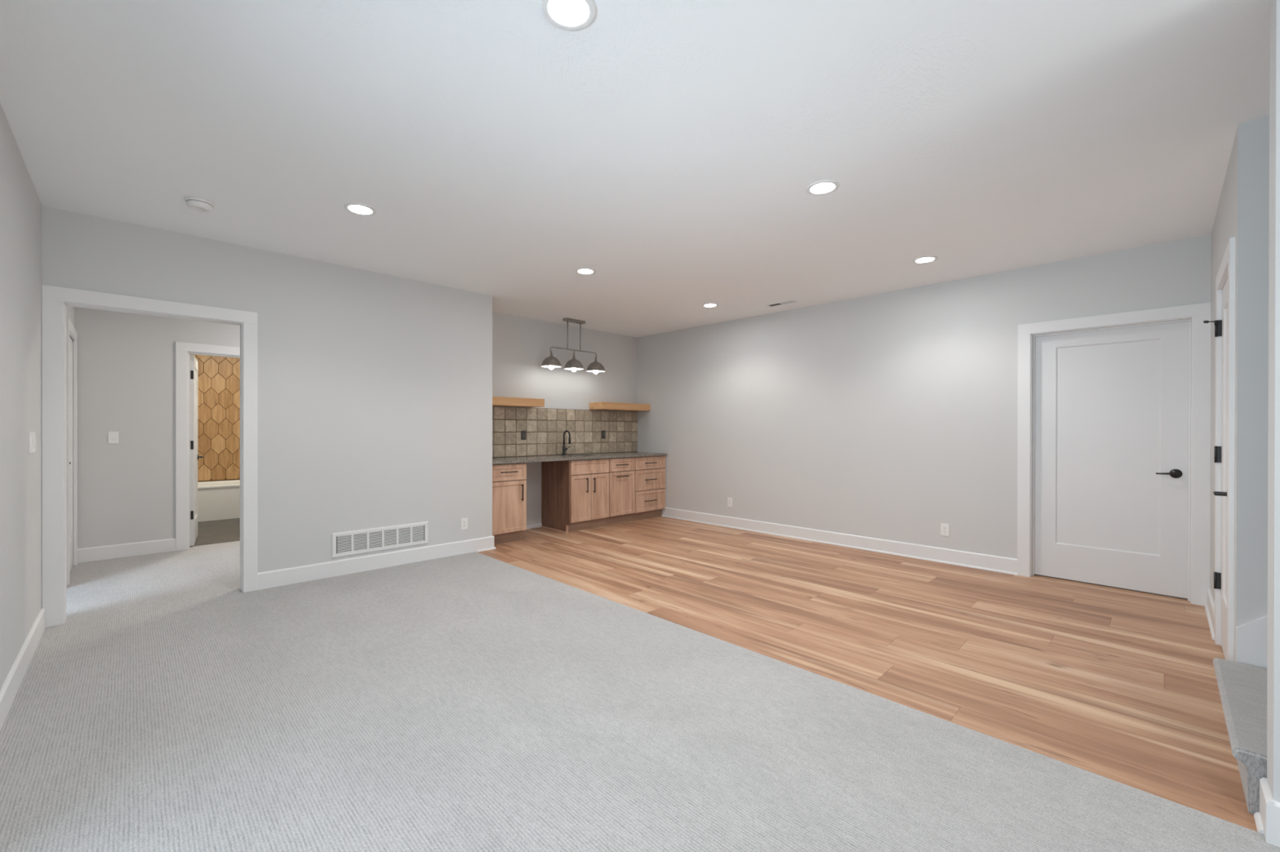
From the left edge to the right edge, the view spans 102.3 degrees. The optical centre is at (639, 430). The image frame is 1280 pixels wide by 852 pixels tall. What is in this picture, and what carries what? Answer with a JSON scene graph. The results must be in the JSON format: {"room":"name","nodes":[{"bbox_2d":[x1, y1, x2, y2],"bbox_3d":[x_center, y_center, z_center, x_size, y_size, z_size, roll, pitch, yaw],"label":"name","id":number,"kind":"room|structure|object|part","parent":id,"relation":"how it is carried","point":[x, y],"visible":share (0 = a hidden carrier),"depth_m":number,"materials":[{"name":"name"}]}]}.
{"room":"finished basement","nodes":[
{"label":"finished basement","id":0,"kind":"room"},
{"bbox_2d":[0,102,74,689],"bbox_3d":[-1.571,-0.076,0.955,0.145,2.644,10.566,0,0,-45],"label":"wall","id":1,"kind":"structure","parent":0,"point":[20,206],"depth_m":2.57,"materials":[{"name":"beige paint"}]},
{"bbox_2d":[0,607,45,731],"bbox_3d":[-0.772,1.181,0.224,0.015,0.135,8.397,0,0,-45],"label":"baseboard","id":2,"kind":"structure","parent":1,"relation":"attached to","point":[9,690],"depth_m":2.51,"materials":[{"name":"white paint"}]},
{"bbox_2d":[28,431,35,453],"bbox_3d":[-3.347,0.065,2.833,0.010,0.113,0.262,0,0,-45],"label":"light switch","id":3,"kind":"object","parent":1,"relation":"attached to","point":[32,435],"visible":1,"depth_m":2.83,"materials":[{"name":"white plastic"}]},
{"bbox_2d":[69,336,72,572],"bbox_3d":[-4.889,0.206,4.410,0.057,2.033,0.739,0,0,-45],"label":"door","id":4,"kind":"structure","parent":1,"relation":"in","point":[70,339],"depth_m":4.59,"materials":[{"name":"white paint"}]},
{"bbox_2d":[66,316,77,585],"bbox_3d":[-4.917,0.164,4.383,0.133,2.140,0.933,0,0,-45],"label":"trim","id":5,"kind":"structure","parent":1,"relation":"attached to","point":[71,331],"depth_m":4.68,"materials":[{"name":"white paint"}]},
{"bbox_2d":[74,306,239,548],"bbox_3d":[-4.285,-0.090,5.779,2.992,2.644,0.115,0,0,-45],"label":"wall","id":6,"kind":"structure","parent":0,"point":[126,361],"depth_m":5.01,"materials":[{"name":"beige paint"}]},
{"bbox_2d":[108,431,118,444],"bbox_3d":[-5.047,0.068,4.941,0.070,0.115,0.010,0,0,-45],"label":"light switch","id":7,"kind":"object","parent":6,"relation":"attached to","point":[113,436],"visible":1,"depth_m":4.94,"materials":[{"name":"white plastic"}]},
{"bbox_2d":[77,537,175,563],"bbox_3d":[-4.236,1.165,5.740,2.776,0.135,0.015,0,0,-45],"label":"baseboard","id":8,"kind":"structure","parent":6,"relation":"attached to","point":[123,550],"depth_m":4.99,"materials":[{"name":"white paint"}]},
{"bbox_2d":[189,355,204,546],"bbox_3d":[-4.925,0.210,5.736,0.090,2.015,0.722,0,0,-38],"label":"door","id":9,"kind":"structure","parent":6,"relation":"in","point":[193,455],"depth_m":5.44,"materials":[{"name":"white paint"}]},
{"bbox_2d":[175,342,239,551],"bbox_3d":[-4.429,0.164,5.625,0.951,2.137,0.133,0,0,-45],"label":"trim","id":10,"kind":"structure","parent":6,"relation":"attached to","point":[182,348],"depth_m":5.28,"materials":[{"name":"white paint"}]},
{"bbox_2d":[41,205,492,573],"bbox_3d":[-2.720,-0.085,4.303,3.196,2.644,0.115,0,0,-45],"label":"wall","id":11,"kind":"structure","parent":0,"point":[375,389],"depth_m":4.37,"materials":[{"name":"beige paint"}]},
{"bbox_2d":[41,284,257,627],"bbox_3d":[-3.388,0.165,3.646,1.090,2.146,0.151,0,0,-45],"label":"trim","id":12,"kind":"structure","parent":11,"relation":"attached to","point":[55,300],"depth_m":3.29,"materials":[{"name":"white paint"}]},
{"bbox_2d":[257,535,495,590],"bbox_3d":[-2.288,1.170,4.742,2.019,0.135,0.180,0,0,-45],"label":"baseboard","id":13,"kind":"structure","parent":11,"relation":"attached to","point":[267,580],"depth_m":4.53,"materials":[{"name":"white paint"}]},
{"bbox_2d":[331,521,427,558],"bbox_3d":[-2.306,0.971,4.626,0.808,0.206,0.012,0,0,-45],"label":"air vent","id":14,"kind":"object","parent":11,"relation":"in","point":[367,540],"visible":1,"depth_m":4.60,"materials":[{"name":"white metal"}]},
{"bbox_2d":[461,517,467,529],"bbox_3d":[-1.760,0.934,5.167,0.070,0.115,0.008,0,0,-45],"label":"wall outlet","id":15,"kind":"object","parent":11,"relation":"attached to","point":[464,521],"visible":1,"depth_m":5.16,"materials":[{"name":"white plastic"}]},
{"bbox_2d":[462,520,466,527],"bbox_3d":[-1.758,0.934,5.165,0.033,0.067,0.004,0,0,-45],"label":"receptacle","id":16,"kind":"object","parent":15,"relation":"attached to","point":[464,521],"depth_m":5.16,"materials":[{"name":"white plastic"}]},
{"bbox_2d":[492,311,636,525],"bbox_3d":[-1.032,-0.087,6.923,2.886,2.644,0.115,0,0,-45],"label":"wall","id":17,"kind":"structure","parent":0,"point":[520,345],"depth_m":6.72,"materials":[{"name":"beige paint"}]},
{"bbox_2d":[492,396,544,407],"bbox_3d":[-1.593,-0.338,6.091,0.918,0.096,0.280,0,0,-45],"label":"floating shelf","id":18,"kind":"object","parent":17,"relation":"attached to","point":[496,401],"visible":0.56,"depth_m":6.08,"materials":[{"name":"brown wood"}]},
{"bbox_2d":[526,523,542,528],"bbox_3d":[-1.473,1.213,6.402,0.593,0.045,0.015,0,0,-45],"label":"baseboard","id":19,"kind":"structure","parent":17,"relation":"attached to","point":[535,526],"depth_m":6.52,"materials":[{"name":"white paint"}]},
{"bbox_2d":[492,406,637,457],"bbox_3d":[-1.026,0.019,6.835,2.769,0.610,0.019,0,0,-45],"label":"tile backsplash","id":20,"kind":"structure","parent":17,"relation":"attached to","point":[544,428],"depth_m":6.80,"materials":[{"name":"brown tile"}]},
{"bbox_2d":[520,431,525,439],"bbox_3d":[-1.447,0.059,6.411,0.070,0.115,0.008,0,0,-45],"label":"wall outlet","id":21,"kind":"object","parent":20,"relation":"attached to","point":[522,433],"visible":1,"depth_m":6.41,"materials":[{"name":"black plastic"}]},
{"bbox_2d":[601,431,605,438],"bbox_3d":[-0.519,0.058,7.326,0.070,0.115,0.008,0,0,-45],"label":"wall outlet","id":22,"kind":"object","parent":20,"relation":"attached to","point":[603,433],"visible":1,"depth_m":7.32,"materials":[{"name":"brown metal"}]},
{"bbox_2d":[589,401,649,411],"bbox_3d":[-0.277,-0.339,7.388,0.925,0.096,0.280,0,0,-45],"label":"floating shelf","id":23,"kind":"object","parent":17,"relation":"attached to","point":[593,406],"visible":1,"depth_m":7.20,"materials":[{"name":"brown wood"}]},
{"bbox_2d":[0,0,1270,337],"bbox_3d":[-0.427,-1.452,4.032,6.082,0.100,13.550,0,0,-45],"label":"ceiling","id":24,"kind":"structure","parent":0,"point":[670,151],"depth_m":2.39,"materials":[{"name":"white paint"}]},
{"bbox_2d":[184,196,214,212],"bbox_3d":[-2.703,-1.381,3.165,0.140,0.047,0.140,0,0,-45],"label":"smoke detector","id":25,"kind":"object","parent":24,"relation":"attached to","point":[197,204],"visible":1,"depth_m":3.13,"materials":[{"name":"white plastic"}]},
{"bbox_2d":[343,203,376,215],"bbox_3d":[-1.772,-1.400,3.266,0.181,0.005,0.181,0,0,-45],"label":"recessed light","id":26,"kind":"object","parent":24,"relation":"in","point":[355,208],"visible":1,"depth_m":3.27,"materials":[{"name":"white"}]},
{"bbox_2d":[540,0,595,31],"bbox_3d":[-0.236,-1.395,1.707,0.181,0.005,0.181,0,0,-45],"label":"recessed light","id":27,"kind":"object","parent":24,"relation":"in","point":[566,15],"visible":1,"depth_m":1.72,"materials":[{"name":"white plastic"}]},
{"bbox_2d":[541,318,604,373],"bbox_3d":[-0.837,-1.078,6.578,0.961,0.660,0.253,0,0,-45],"label":"pendant light","id":28,"kind":"object","parent":24,"relation":"hanging from","point":[551,362],"visible":1,"depth_m":6.51,"materials":[{"name":"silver metal"}]},
{"bbox_3d":[-1.089,-0.844,6.330,0.253,0.122,0.253,0,0,-45],"label":"lamp shade","id":29,"kind":"part","parent":28,"relation":"part of","materials":[{"name":"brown metal"}]},
{"bbox_3d":[-0.912,-1.207,6.503,0.012,0.354,0.013,0,0,-45],"label":"rod","id":30,"kind":"part","parent":28,"relation":"part of","materials":[{"name":"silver metal"}]},
{"bbox_3d":[-0.843,-0.844,6.573,0.253,0.122,0.253,0,0,-45],"label":"lamp shade","id":31,"kind":"part","parent":28,"relation":"part of","materials":[{"name":"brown metal"}]},
{"bbox_3d":[-0.769,-1.207,6.645,0.012,0.354,0.013,0,0,-45],"label":"rod","id":32,"kind":"part","parent":28,"relation":"part of","materials":[{"name":"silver metal"}]},
{"bbox_3d":[-0.585,-0.844,6.827,0.253,0.122,0.253,0,0,-45],"label":"lamp shade","id":33,"kind":"part","parent":28,"relation":"part of","materials":[{"name":"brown metal"}]},
{"bbox_2d":[575,267,595,275],"bbox_3d":[-0.479,-1.400,4.540,0.181,0.005,0.181,0,0,-45],"label":"recessed light","id":34,"kind":"object","parent":24,"relation":"in","point":[584,271],"visible":1,"depth_m":4.54,"materials":[{"name":"white"}]},
{"bbox_2d":[702,303,718,307],"bbox_3d":[0.787,-1.401,5.773,0.181,0.005,0.181,0,0,-45],"label":"recessed light","id":35,"kind":"object","parent":24,"relation":"in","point":[707,305],"visible":1,"depth_m":5.77,"materials":[{"name":"white"}]},
{"bbox_2d":[764,299,797,306],"bbox_3d":[1.555,-1.400,5.684,0.120,0.006,0.336,0,0,-45],"label":"ceiling vent","id":36,"kind":"object","parent":24,"relation":"in","point":[791,301],"visible":1,"depth_m":5.67,"materials":[{"name":"white metal"}]},
{"bbox_2d":[805,179,839,195],"bbox_3d":[1.050,-1.395,2.965,0.181,0.005,0.181,0,0,-45],"label":"recessed light","id":37,"kind":"object","parent":24,"relation":"in","point":[828,186],"visible":1,"depth_m":2.96,"materials":[{"name":"white"}]},
{"bbox_2d":[912,256,937,263],"bbox_3d":[2.330,-1.395,4.218,0.181,0.005,0.181,0,0,-45],"label":"recessed light","id":38,"kind":"object","parent":24,"relation":"in","point":[924,260],"visible":1,"depth_m":4.22,"materials":[{"name":"white"}]},
{"bbox_2d":[0,551,1279,851],"bbox_3d":[0.592,1.295,1.593,4.108,0.106,8.632,0,0,-45],"label":"floor","id":39,"kind":"structure","parent":0,"point":[469,702],"depth_m":2.02,"materials":[{"name":"grey carpet"}]},
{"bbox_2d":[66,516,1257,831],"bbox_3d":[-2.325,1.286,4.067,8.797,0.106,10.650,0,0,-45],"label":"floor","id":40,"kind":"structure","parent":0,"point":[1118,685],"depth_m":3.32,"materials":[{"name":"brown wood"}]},
{"bbox_2d":[197,480,239,522],"bbox_3d":[-5.954,0.987,7.395,1.696,0.477,0.768,0,0,-45],"label":"bathtub","id":41,"kind":"object","parent":40,"relation":"on","point":[216,500],"visible":0.26,"depth_m":7.07,"materials":[{"name":"ceramic"}]},
{"bbox_2d":[492,462,526,545],"bbox_3d":[-1.631,0.797,5.809,0.462,0.879,0.628,0,0,-45],"label":"base cabinet","id":42,"kind":"object","parent":40,"relation":"on","point":[508,482],"visible":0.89,"depth_m":5.63,"materials":[{"name":"brown wood"}]},
{"bbox_3d":[-1.440,0.459,5.616,0.460,0.176,0.019,0,0,-45],"label":"drawer","id":43,"kind":"part","parent":42,"relation":"part of","materials":[{"name":"brown wood"}]},
{"bbox_3d":[-1.421,0.452,5.599,0.205,0.010,0.035,0,0,-45],"label":"pull handle","id":44,"kind":"part","parent":42,"relation":"part of","materials":[{"name":"black metal"}]},
{"bbox_3d":[-1.441,0.834,5.616,0.460,0.559,0.019,0,0,-45],"label":"cabinet door","id":45,"kind":"part","parent":42,"relation":"part of","materials":[{"name":"brown wood"}]},
{"bbox_2d":[541,458,608,533],"bbox_3d":[-0.820,0.796,6.608,0.653,0.879,0.628,0,0,-45],"label":"base cabinet","id":46,"kind":"object","parent":40,"relation":"on","point":[575,494],"visible":0.97,"depth_m":6.41,"materials":[{"name":"brown wood"}]},
{"bbox_3d":[-1.047,0.796,6.412,0.025,0.879,0.588,0,0,-45],"label":"panel","id":47,"kind":"part","parent":46,"relation":"part of","materials":[{"name":"brown wood"}]},
{"bbox_3d":[-0.727,0.833,6.320,0.300,0.568,0.019,0,0,-45],"label":"cabinet door","id":48,"kind":"part","parent":46,"relation":"part of","materials":[{"name":"brown wood"}]},
{"bbox_3d":[-0.650,0.676,6.359,0.010,0.182,0.035,0,0,-45],"label":"pull handle","id":49,"kind":"part","parent":46,"relation":"part of","materials":[{"name":"black metal"}]},
{"bbox_3d":[-0.617,0.453,6.427,0.607,0.173,0.019,0,0,-45],"label":"false drawer","id":50,"kind":"part","parent":46,"relation":"part of","materials":[{"name":"brown wood"}]},
{"bbox_3d":[-0.569,0.684,6.439,0.010,0.182,0.035,0,0,-45],"label":"pull handle","id":51,"kind":"part","parent":46,"relation":"part of","materials":[{"name":"black metal"}]},
{"bbox_3d":[-0.509,0.833,6.535,0.301,0.568,0.019,0,0,-45],"label":"cabinet door","id":52,"kind":"part","parent":46,"relation":"part of","materials":[{"name":"brown wood"}]},
{"bbox_2d":[606,457,635,525],"bbox_3d":[-0.424,0.796,6.998,0.457,0.879,0.628,0,0,-45],"label":"base cabinet","id":53,"kind":"object","parent":40,"relation":"on","point":[621,474],"visible":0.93,"depth_m":6.80,"materials":[{"name":"brown wood"}]},
{"bbox_3d":[-0.233,0.452,6.805,0.447,0.170,0.019,0,0,-45],"label":"drawer","id":54,"kind":"part","parent":53,"relation":"part of","materials":[{"name":"brown wood"}]},
{"bbox_2d":[631,455,665,521],"bbox_3d":[-0.044,0.796,7.372,0.606,0.879,0.628,0,0,-45],"label":"base cabinet","id":55,"kind":"object","parent":40,"relation":"on","point":[650,472],"visible":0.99,"depth_m":7.17,"materials":[{"name":"brown wood"}]},
{"bbox_2d":[492,452,667,464],"bbox_3d":[-0.812,0.340,6.617,2.769,0.030,0.629,0,0,-45],"label":"countertop","id":56,"kind":"structure","parent":55,"relation":"on","point":[622,455],"depth_m":6.40,"materials":[{"name":"stone"}]},
{"bbox_2d":[561,430,570,455],"bbox_3d":[-0.946,0.161,6.735,0.164,0.328,0.080,0,0,39],"label":"faucet","id":57,"kind":"object","parent":56,"relation":"on","point":[564,449],"visible":1,"depth_m":6.75,"materials":[{"name":"black metal"}]},
{"bbox_3d":[0.146,0.450,7.179,0.597,0.172,0.019,0,0,-45],"label":"drawer","id":58,"kind":"part","parent":55,"relation":"part of","materials":[{"name":"brown wood"}]},
{"bbox_3d":[0.145,0.975,7.180,0.597,0.285,0.019,0,0,-45],"label":"drawer","id":59,"kind":"part","parent":55,"relation":"part of","materials":[{"name":"brown wood"}]},
{"bbox_3d":[0.146,0.684,7.180,0.597,0.280,0.019,0,0,-45],"label":"drawer","id":60,"kind":"part","parent":55,"relation":"part of","materials":[{"name":"brown wood"}]},
{"bbox_2d":[1213,657,1266,814],"bbox_3d":[2.774,0.751,1.583,0.977,1.000,1.313,0,0,-45],"label":"carpeted stairs","id":61,"kind":"structure","parent":40,"relation":"on","point":[1242,687],"depth_m":1.89,"materials":[{"name":"grey carpet"}]},
{"bbox_2d":[636,234,1211,559],"bbox_3d":[2.083,-0.080,5.736,0.115,2.644,5.949,0,0,-45],"label":"wall","id":62,"kind":"structure","parent":0,"point":[892,415],"depth_m":5.26,"materials":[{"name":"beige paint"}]},
{"bbox_2d":[727,497,732,506],"bbox_3d":[1.149,0.917,6.595,0.008,0.115,0.070,0,0,-45],"label":"wall outlet","id":63,"kind":"object","parent":62,"relation":"attached to","point":[729,500],"visible":1,"depth_m":6.59,"materials":[{"name":"white plastic"}]},
{"bbox_2d":[661,507,1017,575],"bbox_3d":[1.778,1.174,5.944,0.027,0.135,4.216,0,0,-45],"label":"baseboard","id":64,"kind":"structure","parent":62,"relation":"attached to","point":[962,558],"depth_m":5.40,"materials":[{"name":"white paint"}]},
{"bbox_2d":[940,523,949,536],"bbox_3d":[2.869,0.934,4.851,0.008,0.115,0.070,0,0,-45],"label":"wall outlet","id":65,"kind":"object","parent":62,"relation":"attached to","point":[944,528],"visible":1,"depth_m":4.85,"materials":[{"name":"white plastic"}]},
{"bbox_2d":[942,526,946,533],"bbox_3d":[2.867,0.934,4.849,0.004,0.067,0.033,0,0,-45],"label":"receptacle","id":66,"kind":"object","parent":65,"relation":"attached to","point":[944,528],"depth_m":4.85,"materials":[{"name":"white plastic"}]},
{"bbox_2d":[1034,321,1188,598],"bbox_3d":[3.705,0.212,4.104,0.095,2.047,0.922,0,0,-45],"label":"door","id":67,"kind":"structure","parent":62,"relation":"in","point":[1111,466],"depth_m":4.07,"materials":[{"name":"white paint"}]},
{"bbox_3d":[3.938,0.321,3.839,0.055,0.068,0.140,0,0,-45],"label":"handle","id":68,"kind":"part","parent":67,"relation":"part of","materials":[{"name":"black metal"}]},
{"bbox_2d":[1017,302,1211,605],"bbox_3d":[3.691,0.169,4.091,0.133,2.157,1.116,0,0,-45],"label":"trim","id":69,"kind":"structure","parent":62,"relation":"attached to","point":[1201,332],"depth_m":3.75,"materials":[{"name":"white paint"}]},
{"bbox_2d":[1034,573,1187,599],"bbox_3d":[3.574,-0.073,3.337,0.960,2.644,2.301,0,0,12],"label":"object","id":70,"kind":"structure","parent":0,"point":[1034,574],"depth_m":4.10,"materials":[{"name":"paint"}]},
{"bbox_2d":[1209,115,1269,662],"bbox_3d":[3.427,-0.072,2.965,1.859,2.644,0.115,0,0,-45],"label":"wall","id":71,"kind":"structure","parent":0,"point":[1242,213],"depth_m":2.33,"materials":[{"name":"beige paint"}]},
{"bbox_2d":[1204,587,1214,639],"bbox_3d":[3.724,1.182,3.362,0.840,0.135,0.027,0,0,-45],"label":"baseboard","id":72,"kind":"structure","parent":71,"relation":"attached to","point":[1210,606],"depth_m":3.35,"materials":[{"name":"white paint"}]},
{"bbox_2d":[1203,279,1227,660],"bbox_3d":[3.105,0.214,2.756,0.734,2.047,0.111,0,0,-45],"label":"door","id":73,"kind":"structure","parent":71,"relation":"in","point":[1220,453],"depth_m":2.90,"materials":[{"name":"white paint"}]},
{"bbox_3d":[2.983,0.323,2.646,0.134,0.068,0.055,0,0,-45],"label":"handle","id":74,"kind":"part","parent":73,"relation":"part of","materials":[{"name":"black metal"}]},
{"bbox_2d":[1214,236,1235,661],"bbox_3d":[3.148,0.171,2.704,0.916,2.157,0.133,0,0,-45],"label":"trim","id":75,"kind":"structure","parent":71,"relation":"attached to","point":[1226,271],"depth_m":2.45,"materials":[{"name":"white paint"}]},
{"bbox_2d":[1266,0,1279,802],"bbox_3d":[3.107,-0.068,0.439,0.138,2.644,3.264,0,0,-45],"label":"wall","id":76,"kind":"structure","parent":0,"point":[1273,443],"depth_m":1.56,"materials":[{"name":"beige paint"}]},
{"bbox_2d":[1253,777,1279,848],"bbox_3d":[3.090,1.186,0.446,0.153,0.135,3.291,0,0,-45],"label":"baseboard","id":77,"kind":"structure","parent":76,"relation":"attached to","point":[1267,821],"depth_m":1.55,"materials":[{"name":"white paint"}]},
{"bbox_3d":[-6.272,-0.097,7.718,1.700,2.644,0.100,0,0,-45],"label":"wall","id":78,"kind":"structure","parent":0,"visible":0},
{"bbox_2d":[189,354,239,481],"bbox_3d":[-6.228,-0.336,7.673,1.698,2.163,0.024,0,0,-45],"label":"tiled wall","id":79,"kind":"structure","parent":78,"relation":"attached to","point":[218,377],"depth_m":7.63,"materials":[{"name":"brown tile"}]},
{"bbox_3d":[3.952,-0.068,1.191,0.115,2.644,3.149,0,0,-45],"label":"wall","id":80,"kind":"structure","parent":0,"visible":0},
{"bbox_2d":[1235,615,1267,668],"bbox_3d":[3.491,0.132,1.565,0.016,2.240,2.200,0,0,-45],"label":"trim","id":81,"kind":"structure","parent":80,"relation":"attached to","point":[1251,637],"depth_m":2.31,"materials":[{"name":"white paint"}]}
]}

